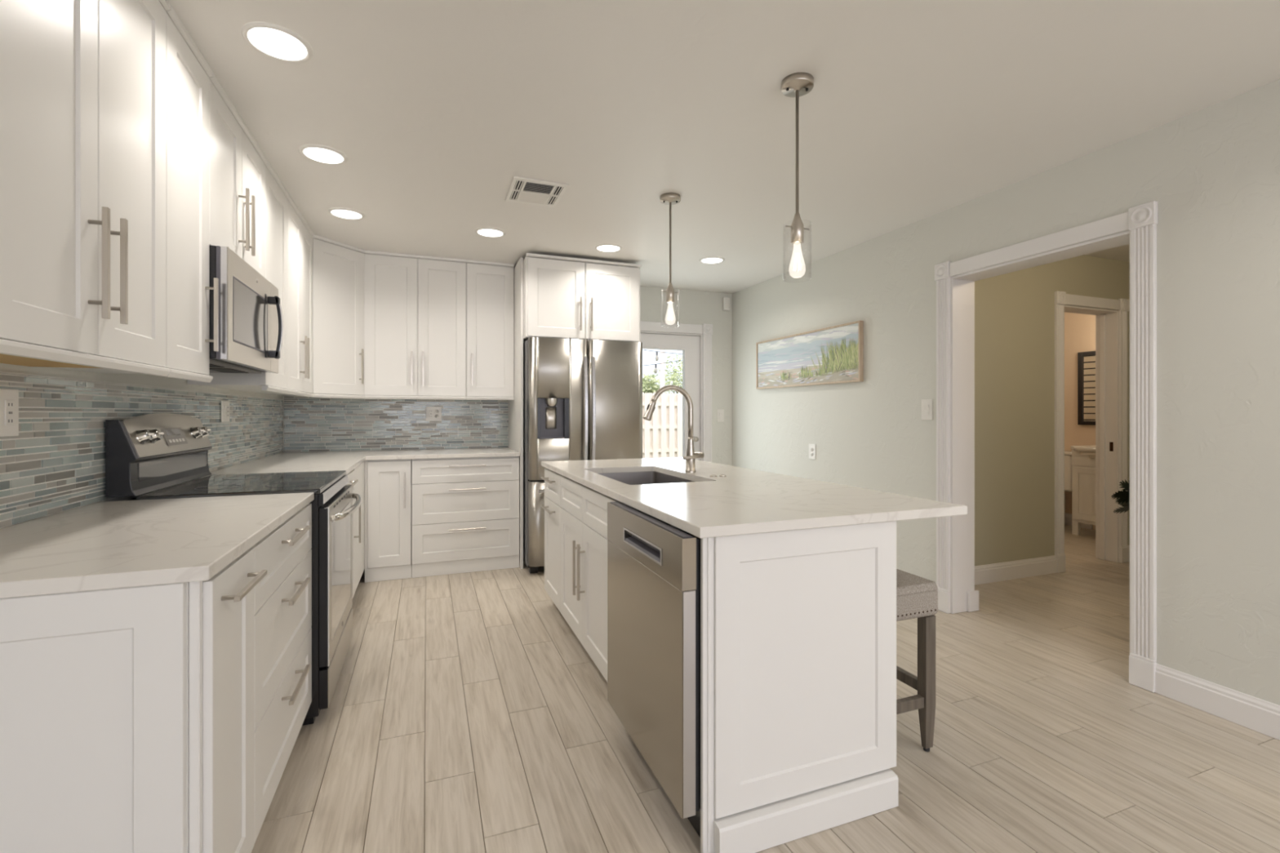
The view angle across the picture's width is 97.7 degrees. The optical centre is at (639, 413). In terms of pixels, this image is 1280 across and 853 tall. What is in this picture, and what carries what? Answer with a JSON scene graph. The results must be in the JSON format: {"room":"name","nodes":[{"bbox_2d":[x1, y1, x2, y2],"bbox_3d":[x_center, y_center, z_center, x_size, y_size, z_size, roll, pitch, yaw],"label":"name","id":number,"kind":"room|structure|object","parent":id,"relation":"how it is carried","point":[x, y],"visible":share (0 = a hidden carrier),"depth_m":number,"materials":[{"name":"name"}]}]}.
{"room":"kitchen","nodes":[
{"label":"kitchen","id":0,"kind":"room"},
{"bbox_2d":[0,363,282,528],"bbox_3d":[-1.460,-0.018,0.657,0.130,2.475,8.930,0,0,-21],"label":"wall","id":1,"kind":"structure","parent":0,"point":[132,379],"depth_m":2.13,"materials":[{"name":"white paint"}]},
{"bbox_2d":[0,0,171,376],"bbox_3d":[-1.447,-0.684,1.309,0.356,1.140,0.756,0,0,-21],"label":"upper cabinet","id":2,"kind":"object","parent":1,"relation":"attached to","point":[82,82],"visible":1,"depth_m":1.29,"materials":[{"name":"white paint"}]},
{"bbox_2d":[54,5,218,382],"bbox_3d":[-1.647,-0.684,1.834,0.356,1.140,0.362,0,0,-21],"label":"upper cabinet","id":3,"kind":"object","parent":1,"relation":"attached to","point":[188,73],"visible":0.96,"depth_m":1.88,"materials":[{"name":"white paint"}]},
{"bbox_2d":[0,371,283,528],"bbox_3d":[-2.134,0.096,2.620,0.008,0.418,3.818,0,0,-21],"label":"backsplash","id":4,"kind":"structure","parent":1,"relation":"attached to","point":[55,464],"depth_m":1.83,"materials":[{"name":"grey tile"}]},
{"bbox_2d":[0,388,18,436],"bbox_3d":[-1.695,-0.003,1.500,0.010,0.127,0.082,0,0,-21],"label":"wall outlet","id":5,"kind":"object","parent":4,"relation":"attached to","point":[9,398],"visible":1,"depth_m":1.50,"materials":[{"name":"white plastic"}]},
{"bbox_2d":[4,400,14,425],"bbox_3d":[-1.692,-0.003,1.501,0.004,0.068,0.034,0,0,-21],"label":"socket","id":6,"kind":"object","parent":5,"relation":"attached to","point":[9,404],"depth_m":1.50,"materials":[{"name":"white plastic"}]},
{"bbox_2d":[221,400,229,422],"bbox_3d":[-2.314,-0.013,3.125,0.012,0.118,0.130,0,0,-21],"label":"wall outlet","id":7,"kind":"object","parent":4,"relation":"attached to","point":[224,404],"visible":1,"depth_m":3.11,"materials":[{"name":"white plastic"}]},
{"bbox_2d":[226,405,228,417],"bbox_3d":[-2.321,-0.013,3.147,0.004,0.068,0.034,0,0,-21],"label":"socket","id":8,"kind":"object","parent":7,"relation":"attached to","point":[227,406],"depth_m":3.14,"materials":[{"name":"white plastic"}]},
{"bbox_2d":[186,161,289,393],"bbox_3d":[-2.067,-0.684,2.933,0.356,1.140,0.458,0,0,-21],"label":"upper cabinet","id":9,"kind":"object","parent":1,"relation":"attached to","point":[276,193],"visible":0.23,"depth_m":2.97,"materials":[{"name":"white paint"}]},
{"bbox_2d":[208,73,268,277],"bbox_3d":[-1.848,-0.939,2.361,0.356,0.632,0.760,0,0,-21],"label":"upper cabinet","id":10,"kind":"object","parent":1,"relation":"attached to","point":[237,162],"visible":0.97,"depth_m":2.33,"materials":[{"name":"white paint"}]},
{"bbox_2d":[208,244,283,373],"bbox_3d":[-1.808,-0.407,2.376,0.422,0.427,0.758,0,0,-21],"label":"microwave","id":11,"kind":"object","parent":10,"relation":"attached to","point":[251,321],"visible":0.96,"depth_m":2.27,"materials":[{"name":"silver metal"}]},
{"bbox_2d":[226,195,314,397],"bbox_3d":[-2.287,-0.684,3.510,0.356,1.140,0.771,0,0,-21],"label":"upper cabinet","id":12,"kind":"object","parent":1,"relation":"attached to","point":[300,234],"visible":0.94,"depth_m":3.52,"materials":[{"name":"white paint"}]},
{"bbox_2d":[266,234,365,399],"bbox_3d":[-2.409,-0.684,4.214,0.629,1.140,0.664,0,0,-21],"label":"upper cabinet","id":13,"kind":"object","parent":1,"relation":"attached to","point":[338,268],"visible":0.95,"depth_m":4.10,"materials":[{"name":"white paint"}]},
{"bbox_2d":[282,285,732,466],"bbox_3d":[-0.955,-0.018,5.201,4.055,2.475,0.140,0,0,-21],"label":"wall","id":14,"kind":"structure","parent":0,"point":[690,307],"depth_m":5.78,"materials":[{"name":"white paint"}]},
{"bbox_2d":[284,395,508,452],"bbox_3d":[-1.999,0.083,4.722,1.741,0.444,0.008,0,0,-21],"label":"backsplash","id":15,"kind":"structure","parent":14,"relation":"attached to","point":[310,424],"depth_m":4.68,"materials":[{"name":"grey tile"}]},
{"bbox_2d":[426,406,441,421],"bbox_3d":[-1.769,0.001,4.798,0.126,0.126,0.010,0,0,-21],"label":"wall outlet","id":16,"kind":"object","parent":15,"relation":"attached to","point":[433,413],"visible":1,"depth_m":4.80,"materials":[{"name":"white plastic"}]},
{"bbox_2d":[428,409,433,417],"bbox_3d":[-1.790,0.001,4.787,0.034,0.068,0.004,0,0,-21],"label":"socket","id":17,"kind":"object","parent":16,"relation":"attached to","point":[430,411],"depth_m":4.79,"materials":[{"name":"white plastic"}]},
{"bbox_2d":[364,250,466,399],"bbox_3d":[-1.827,-0.684,4.579,0.753,1.140,0.396,0,0,-21],"label":"upper cabinet","id":18,"kind":"object","parent":14,"relation":"attached to","point":[415,305],"visible":1,"depth_m":4.42,"materials":[{"name":"white paint"}]},
{"bbox_2d":[466,259,514,399],"bbox_3d":[-1.294,-0.684,4.783,0.382,1.140,0.396,0,0,-21],"label":"upper cabinet","id":19,"kind":"object","parent":14,"relation":"attached to","point":[490,286],"visible":0.99,"depth_m":4.64,"materials":[{"name":"white paint"}]},
{"bbox_2d":[640,333,699,460],"bbox_3d":[0.206,0.205,5.588,0.886,2.005,0.110,0,0,-21],"label":"door","id":20,"kind":"structure","parent":14,"relation":"in","point":[689,344],"depth_m":5.71,"materials":[{"name":"white paint"}]},
{"bbox_2d":[640,320,712,462],"bbox_3d":[0.200,0.148,5.603,1.132,2.140,0.133,0,0,-21],"label":"trim","id":21,"kind":"structure","parent":14,"relation":"attached to","point":[651,327],"depth_m":5.73,"materials":[{"name":"white paint"}]},
{"bbox_2d":[716,409,724,422],"bbox_3d":[0.838,0.021,5.804,0.080,0.130,0.012,0,0,-21],"label":"light switch","id":22,"kind":"object","parent":14,"relation":"attached to","point":[720,413],"visible":1,"depth_m":5.80,"materials":[{"name":"white plastic"}]},
{"bbox_2d":[722,297,729,311],"bbox_3d":[0.895,-1.138,5.802,0.072,0.135,0.049,0,0,-21],"label":"sensor","id":23,"kind":"object","parent":14,"relation":"attached to","point":[726,300],"visible":1,"depth_m":5.78,"materials":[{"name":"white plastic"}]},
{"bbox_2d":[168,0,1279,293],"bbox_3d":[2.195,-1.315,2.523,8.300,0.120,9.850,0,0,-21],"label":"ceiling","id":24,"kind":"structure","parent":0,"point":[913,111],"depth_m":2.28,"materials":[{"name":"white paint"}]},
{"bbox_2d":[240,22,312,62],"bbox_3d":[-1.225,-1.250,1.893,0.204,0.010,0.204,0,0,-21],"label":"recessed light","id":25,"kind":"object","parent":24,"relation":"in","point":[280,42],"visible":1,"depth_m":1.88,"materials":[{"name":"white plastic"}]},
{"bbox_2d":[247,27,306,60],"bbox_3d":[-1.225,-1.250,1.893,0.171,0.001,0.171,0,0,-21],"label":"diffuser","id":26,"kind":"object","parent":25,"relation":"attached to","point":[281,43],"depth_m":1.89,"materials":[{"name":"white plastic"}]},
{"bbox_2d":[298,144,347,164],"bbox_3d":[-1.532,-1.250,2.708,0.204,0.010,0.204,0,0,-21],"label":"recessed light","id":27,"kind":"object","parent":24,"relation":"in","point":[331,156],"visible":1,"depth_m":2.69,"materials":[{"name":"white plastic"}]},
{"bbox_2d":[302,147,343,163],"bbox_3d":[-1.532,-1.250,2.708,0.171,0.001,0.171,0,0,-21],"label":"diffuser","id":28,"kind":"object","parent":27,"relation":"attached to","point":[327,155],"depth_m":2.70,"materials":[{"name":"white plastic"}]},
{"bbox_2d":[328,207,364,220],"bbox_3d":[-1.839,-1.250,3.504,0.204,0.010,0.204,0,0,-21],"label":"recessed light","id":29,"kind":"object","parent":24,"relation":"in","point":[343,213],"visible":1,"depth_m":3.49,"materials":[{"name":"white plastic"}]},
{"bbox_2d":[331,209,361,218],"bbox_3d":[-1.839,-1.250,3.504,0.171,0.001,0.171,0,0,-21],"label":"diffuser","id":30,"kind":"object","parent":29,"relation":"attached to","point":[343,214],"depth_m":3.50,"materials":[{"name":"white plastic"}]},
{"bbox_2d":[475,227,505,237],"bbox_3d":[-1.035,-1.250,3.866,0.204,0.010,0.204,0,0,-21],"label":"recessed light","id":31,"kind":"object","parent":24,"relation":"in","point":[485,232],"visible":1,"depth_m":3.85,"materials":[{"name":"white plastic"}]},
{"bbox_2d":[477,229,502,236],"bbox_3d":[-1.035,-1.250,3.866,0.171,0.001,0.171,0,0,-21],"label":"diffuser","id":32,"kind":"object","parent":31,"relation":"attached to","point":[485,233],"depth_m":3.86,"materials":[{"name":"white plastic"}]},
{"bbox_2d":[505,176,568,208],"bbox_3d":[-0.590,-1.251,3.170,0.294,0.008,0.355,0,0,-21],"label":"ceiling vent","id":33,"kind":"object","parent":24,"relation":"in","point":[522,190],"visible":1,"depth_m":3.15,"materials":[{"name":"white plastic"}]},
{"bbox_2d":[595,244,622,252],"bbox_3d":[-0.238,-1.250,4.228,0.204,0.010,0.204,0,0,-21],"label":"recessed light","id":34,"kind":"object","parent":24,"relation":"in","point":[602,247],"visible":1,"depth_m":4.21,"materials":[{"name":"white"}]},
{"bbox_2d":[597,245,619,251],"bbox_3d":[-0.238,-1.250,4.228,0.171,0.001,0.171,0,0,-21],"label":"diffuser","id":35,"kind":"object","parent":34,"relation":"attached to","point":[601,248],"depth_m":4.23,"materials":[{"name":"white plastic"}]},
{"bbox_2d":[660,192,680,325],"bbox_3d":[0.176,-0.881,3.235,0.120,0.748,0.120,0,0,-21],"label":"pendant light","id":36,"kind":"object","parent":24,"relation":"hanging from","point":[669,198],"visible":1,"depth_m":3.23,"materials":[{"name":"silver metal"}]},
{"bbox_2d":[662,282,678,302],"bbox_3d":[0.176,-0.700,3.235,0.104,0.112,0.048,0,0,-21],"label":"socket","id":37,"kind":"object","parent":36,"relation":"attached to","point":[670,292],"depth_m":3.22,"materials":[{"name":"silver metal"}]},
{"bbox_2d":[699,256,724,263],"bbox_3d":[0.588,-1.250,4.562,0.204,0.010,0.204,0,0,-21],"label":"recessed light","id":38,"kind":"object","parent":24,"relation":"in","point":[710,260],"visible":1,"depth_m":4.54,"materials":[{"name":"white plastic"}]},
{"bbox_2d":[701,257,722,263],"bbox_3d":[0.588,-1.250,4.562,0.171,0.001,0.171,0,0,-21],"label":"diffuser","id":39,"kind":"object","parent":38,"relation":"attached to","point":[705,260],"depth_m":4.57,"materials":[{"name":"white plastic"}]},
{"bbox_2d":[781,72,813,282],"bbox_3d":[0.595,-0.881,2.115,0.120,0.748,0.120,0,0,-21],"label":"pendant light","id":40,"kind":"object","parent":24,"relation":"hanging from","point":[796,85],"visible":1,"depth_m":2.11,"materials":[{"name":"silver metal"}]},
{"bbox_2d":[785,213,808,244],"bbox_3d":[0.595,-0.700,2.115,0.104,0.112,0.048,0,0,-21],"label":"socket","id":41,"kind":"object","parent":40,"relation":"attached to","point":[797,227],"depth_m":2.10,"materials":[{"name":"silver metal"}]},
{"bbox_2d":[251,524,1279,852],"bbox_3d":[2.186,1.260,2.547,8.300,0.080,9.800,0,0,-21],"label":"floor","id":42,"kind":"structure","parent":0,"point":[465,713],"depth_m":2.05,"materials":[{"name":"grey wood"}]},
{"bbox_2d":[0,581,202,852],"bbox_3d":[-1.192,0.777,1.026,0.630,0.881,0.040,0,0,-21],"label":"end panel","id":43,"kind":"object","parent":42,"relation":"on","point":[101,691],"visible":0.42,"depth_m":1.07,"materials":[{"name":"white paint"}]},
{"bbox_2d":[105,413,362,725],"bbox_3d":[-1.645,0.608,2.440,0.764,1.221,0.755,0,0,-21],"label":"range","id":44,"kind":"object","parent":42,"relation":"on","point":[148,453],"visible":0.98,"depth_m":2.23,"materials":[{"name":"silver metal"}]},
{"bbox_2d":[136,470,346,500],"bbox_3d":[-1.654,0.304,2.437,0.574,0.020,0.755,0,0,-21],"label":"cooktop","id":45,"kind":"object","parent":44,"relation":"in","point":[322,483],"depth_m":2.29,"materials":[{"name":"black glass"}]},
{"bbox_2d":[202,548,266,852],"bbox_3d":[-1.229,0.778,1.198,0.684,0.880,0.304,0,0,-21],"label":"base cabinet","id":46,"kind":"object","parent":42,"relation":"on","point":[228,597],"visible":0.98,"depth_m":1.27,"materials":[{"name":"white paint"}]},
{"bbox_2d":[250,503,311,844],"bbox_3d":[-1.422,0.778,1.704,0.684,0.880,0.772,0,0,-21],"label":"base cabinet","id":47,"kind":"object","parent":42,"relation":"on","point":[282,598],"visible":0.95,"depth_m":1.71,"materials":[{"name":"white paint"}]},
{"bbox_2d":[0,492,314,598],"bbox_3d":[-1.373,0.321,1.533,0.654,0.030,1.128,0,0,-21],"label":"countertop","id":48,"kind":"structure","parent":47,"relation":"on","point":[122,544],"depth_m":1.33,"materials":[{"name":"white stone"}]},
{"bbox_2d":[346,461,364,597],"bbox_3d":[-2.053,0.778,3.356,0.684,0.880,1.239,0,0,-21],"label":"base cabinet","id":49,"kind":"object","parent":42,"relation":"on","point":[356,477],"visible":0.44,"depth_m":3.65,"materials":[{"name":"white paint"}]},
{"bbox_2d":[188,447,519,481],"bbox_3d":[-1.669,0.321,3.846,1.750,0.030,1.880,0,0,-21],"label":"countertop","id":50,"kind":"structure","parent":49,"relation":"on","point":[313,461],"depth_m":3.90,"materials":[{"name":"white stone"}]},
{"bbox_2d":[364,458,412,582],"bbox_3d":[-1.949,0.778,4.373,0.312,0.880,0.694,0,0,-21],"label":"base cabinet","id":51,"kind":"object","parent":42,"relation":"on","point":[388,482],"visible":0.98,"depth_m":4.09,"materials":[{"name":"white paint"}]},
{"bbox_2d":[411,456,519,577],"bbox_3d":[-1.433,0.778,4.571,0.788,0.880,0.694,0,0,-21],"label":"base cabinet","id":52,"kind":"object","parent":42,"relation":"on","point":[465,511],"visible":1,"depth_m":4.28,"materials":[{"name":"white paint"}]},
{"bbox_2d":[541,468,562,611],"bbox_3d":[-0.244,0.778,3.467,0.688,0.880,0.450,0,0,-21],"label":"base cabinet","id":53,"kind":"object","parent":42,"relation":"on","point":[552,507],"visible":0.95,"depth_m":3.35,"materials":[{"name":"white paint"}]},
{"bbox_2d":[508,253,641,568],"bbox_3d":[-0.580,-0.004,4.807,0.964,2.444,0.861,0,0,-21],"label":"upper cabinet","id":54,"kind":"object","parent":42,"relation":"on","point":[555,296],"visible":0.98,"depth_m":4.43,"materials":[{"name":"white paint"}]},
{"bbox_2d":[523,337,642,573],"bbox_3d":[-0.547,0.323,4.721,0.912,1.790,0.948,0,0,-21],"label":"refrigerator","id":55,"kind":"object","parent":42,"relation":"on","point":[583,398],"visible":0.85,"depth_m":4.29,"materials":[{"name":"silver metal"}]},
{"bbox_2d":[560,471,648,681],"bbox_3d":[0.021,0.778,2.773,0.688,0.880,1.030,0,0,-21],"label":"base cabinet","id":56,"kind":"object","parent":42,"relation":"on","point":[583,509],"visible":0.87,"depth_m":2.64,"materials":[{"name":"white paint"}]},
{"bbox_2d":[541,457,967,537],"bbox_3d":[0.227,0.321,2.718,0.990,0.030,2.227,0,0,-21],"label":"countertop","id":57,"kind":"structure","parent":56,"relation":"on","point":[744,501],"depth_m":2.00,"materials":[{"name":"white stone"}]},
{"bbox_2d":[597,471,693,484],"bbox_3d":[0.019,0.448,2.829,0.452,0.222,0.792,0,0,-21],"label":"sink","id":58,"kind":"object","parent":57,"relation":"in","point":[651,477],"visible":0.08,"depth_m":3.21,"materials":[{"name":"silver metal"}]},
{"bbox_2d":[642,385,704,472],"bbox_3d":[0.177,0.078,2.880,0.338,0.454,0.080,0,0,-21],"label":"faucet","id":59,"kind":"object","parent":57,"relation":"on","point":[691,457],"visible":1,"depth_m":2.90,"materials":[{"name":"silver metal"}]},
{"bbox_2d":[607,501,700,837],"bbox_3d":[0.294,0.778,1.955,0.644,0.879,0.676,0,0,-21],"label":"dishwasher","id":60,"kind":"object","parent":42,"relation":"on","point":[654,565],"visible":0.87,"depth_m":1.69,"materials":[{"name":"silver metal"}]},
{"bbox_2d":[700,520,898,852],"bbox_3d":[0.490,0.778,1.651,0.681,0.880,0.065,0,0,-21],"label":"island end panel","id":61,"kind":"object","parent":42,"relation":"on","point":[798,627],"visible":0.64,"depth_m":1.63,"materials":[{"name":"white paint"}]},
{"bbox_2d":[896,568,937,751],"bbox_3d":[0.853,0.906,2.155,0.326,0.625,0.442,0,0,-21],"label":"counter stool","id":62,"kind":"object","parent":42,"relation":"on","point":[917,597],"visible":0.37,"depth_m":2.00,"materials":[{"name":"grey fabric"}]},
{"bbox_2d":[1064,450,1071,524],"bbox_3d":[4.318,0.811,6.036,0.667,0.814,0.420,0,0,-21],"label":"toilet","id":63,"kind":"object","parent":42,"relation":"on","point":[1068,455],"visible":0.07,"depth_m":5.94,"materials":[{"name":"white ceramic"}]},
{"bbox_2d":[1071,444,1095,535],"bbox_3d":[4.639,0.714,5.445,0.528,1.009,0.609,0,0,-21],"label":"bathroom vanity","id":64,"kind":"object","parent":42,"relation":"on","point":[1083,457],"visible":0.15,"depth_m":5.55,"materials":[{"name":"white paint"}]},
{"bbox_2d":[1071,444,1095,457],"bbox_3d":[4.639,0.347,5.445,0.528,0.165,0.609,0,0,-21],"label":"basin","id":65,"kind":"object","parent":64,"relation":"in","point":[1089,451],"depth_m":5.53,"materials":[{"name":"white ceramic"}]},
{"bbox_2d":[1111,480,1129,513],"bbox_3d":[3.621,0.803,3.827,0.592,0.829,0.610,0,0,42],"label":"potted plant","id":66,"kind":"object","parent":42,"relation":"on","point":[1124,500],"visible":0.07,"depth_m":3.99,"materials":[{"name":"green plant"}]},
{"bbox_2d":[732,79,1279,705],"bbox_3d":[2.506,-0.018,2.064,0.175,2.475,8.470,0,0,-21],"label":"wall","id":67,"kind":"structure","parent":0,"point":[1212,173],"depth_m":2.42,"materials":[{"name":"white paint"}]},
{"bbox_2d":[755,320,863,389],"bbox_3d":[1.375,-0.458,4.727,0.036,0.445,1.372,0,0,-21],"label":"painting","id":68,"kind":"object","parent":67,"relation":"attached to","point":[834,354],"visible":1,"depth_m":4.58,"materials":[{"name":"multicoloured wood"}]},
{"bbox_2d":[808,444,815,459],"bbox_3d":[1.427,0.315,4.633,0.009,0.125,0.085,0,0,-21],"label":"wall outlet","id":69,"kind":"object","parent":67,"relation":"attached to","point":[811,446],"visible":1,"depth_m":4.62,"materials":[{"name":"white plastic"}]},
{"bbox_2d":[921,399,932,419],"bbox_3d":[1.831,-0.025,3.571,0.012,0.130,0.082,0,0,-21],"label":"light switch","id":70,"kind":"object","parent":67,"relation":"attached to","point":[926,405],"visible":1,"depth_m":3.57,"materials":[{"name":"white plastic"}]},
{"bbox_2d":[967,590,978,612],"bbox_3d":[2.057,1.156,3.452,0.085,0.124,0.018,0,0,-21],"label":"baseboard","id":71,"kind":"object","parent":67,"relation":"attached to","point":[972,596],"visible":1,"depth_m":3.44,"materials":[{"name":"white paint"}]},
{"bbox_2d":[934,200,1157,692],"bbox_3d":[2.137,0.144,3.002,0.220,2.148,1.133,0,0,-21],"label":"trim","id":72,"kind":"structure","parent":67,"relation":"attached to","point":[955,295],"depth_m":2.90,"materials":[{"name":"white paint"}]},
{"bbox_2d":[1155,663,1279,740],"bbox_3d":[3.093,1.156,0.260,0.016,0.124,4.680,0,0,-21],"label":"baseboard","id":73,"kind":"structure","parent":67,"relation":"attached to","point":[1255,713],"depth_m":2.25,"materials":[{"name":"white paint"}]},
{"bbox_2d":[974,254,1129,565],"bbox_3d":[3.741,-0.018,4.591,3.935,2.475,0.150,0,0,-21],"label":"wall","id":74,"kind":"structure","parent":0,"point":[1015,311],"depth_m":4.17,"materials":[{"name":"beige paint"}]},
{"bbox_2d":[974,555,1056,585],"bbox_3d":[2.571,1.154,4.055,1.325,0.128,0.016,0,0,-21],"label":"baseboard","id":75,"kind":"structure","parent":74,"relation":"attached to","point":[994,572],"depth_m":4.12,"materials":[{"name":"white paint"}]},
{"bbox_2d":[1053,290,1128,573],"bbox_3d":[3.573,0.139,4.514,0.883,2.158,0.193,0,0,-21],"label":"trim","id":76,"kind":"structure","parent":74,"relation":"attached to","point":[1117,548],"depth_m":4.57,"materials":[{"name":"white paint"}]},
{"bbox_2d":[1099,314,1105,559],"bbox_3d":[3.861,0.196,4.666,0.020,2.043,0.035,0,0,-21],"label":"trim","id":77,"kind":"structure","parent":74,"relation":"attached to","point":[1102,317],"depth_m":4.66,"materials":[{"name":"white paint"}]},
{"bbox_2d":[1109,442,1113,451],"bbox_3d":[3.890,0.272,4.613,0.002,0.075,0.025,0,0,-21],"label":"strike plate","id":78,"kind":"object","parent":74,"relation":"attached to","point":[1111,444],"visible":1,"depth_m":4.61,"materials":[{"name":"brown metal"}]},
{"bbox_2d":[1064,312,1095,529],"bbox_3d":[4.517,-0.018,6.717,0.130,2.475,3.270,0,0,-21],"label":"wall","id":79,"kind":"structure","parent":0,"point":[1079,329],"depth_m":6.05,"materials":[{"name":"beige paint"}]},
{"bbox_2d":[1065,512,1092,529],"bbox_3d":[4.336,1.154,6.985,0.016,0.128,2.360,0,0,-21],"label":"baseboard","id":80,"kind":"structure","parent":79,"relation":"attached to","point":[1068,516],"depth_m":6.07,"materials":[{"name":"white paint"}]},
{"bbox_2d":[1077,351,1095,425],"bbox_3d":[4.816,-0.268,5.707,0.030,0.775,0.620,0,0,-21],"label":"bathroom mirror","id":81,"kind":"object","parent":79,"relation":"attached to","point":[1086,360],"visible":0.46,"depth_m":5.92,"materials":[{"name":"black mirror"}]},
{"label":"outside","id":82,"kind":"structure","parent":0,"visible":0},
{"bbox_3d":[-4.534,1.370,25.901,70.000,0.200,38.370,0,0,-21],"label":"ground","id":83,"kind":"structure","parent":82,"visible":0},
{"bbox_2d":[642,368,672,394],"bbox_3d":[0.085,-0.084,17.507,1.816,2.716,2.000,0,0,-21],"label":"tree","id":84,"kind":"object","parent":83,"relation":"on","point":[647,382],"visible":0.2,"depth_m":16.94,"materials":[{"name":"green plant"}]},
{"bbox_2d":[642,392,682,457],"bbox_3d":[-0.192,0.346,14.483,9.710,1.827,0.090,0,0,-21],"label":"wooden fence","id":85,"kind":"object","parent":83,"relation":"on","point":[662,436],"visible":0.07,"depth_m":14.77,"materials":[{"name":"white wood"}]},
{"bbox_2d":[660,349,665,394],"bbox_3d":[0.630,-1.530,15.653,0.140,5.600,0.140,0,0,-21],"label":"post","id":86,"kind":"object","parent":83,"relation":"on","point":[662,354],"visible":0.11,"depth_m":15.59,"materials":[{"name":"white wood"}]},
{"bbox_2d":[655,350,682,393],"bbox_3d":[1.781,-0.569,20.637,2.852,3.685,2.707,0,0,-21],"label":"tree","id":87,"kind":"object","parent":83,"relation":"on","point":[675,381],"visible":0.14,"depth_m":20.46,"materials":[{"name":"green plant"}]},
{"bbox_3d":[-2.436,-0.430,10.309,0.060,3.400,0.057,0,0,-21],"label":"pole","id":88,"kind":"object","parent":83,"relation":"on","visible":0},
{"bbox_2d":[642,349,682,360],"bbox_3d":[0.133,-1.435,11.289,5.422,0.800,0.067,0,0,-21],"label":"string lights","id":89,"kind":"object","parent":88,"relation":"hanging from","point":[656,356],"visible":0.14,"depth_m":11.36,"materials":[{"name":"grey"}]},
{"bbox_2d":[644,360,682,373],"bbox_3d":[0.112,-1.161,11.346,5.422,0.950,0.067,0,0,-21],"label":"string lights","id":90,"kind":"object","parent":88,"relation":"hanging from","point":[655,368],"visible":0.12,"depth_m":11.41,"materials":[{"name":"grey"}]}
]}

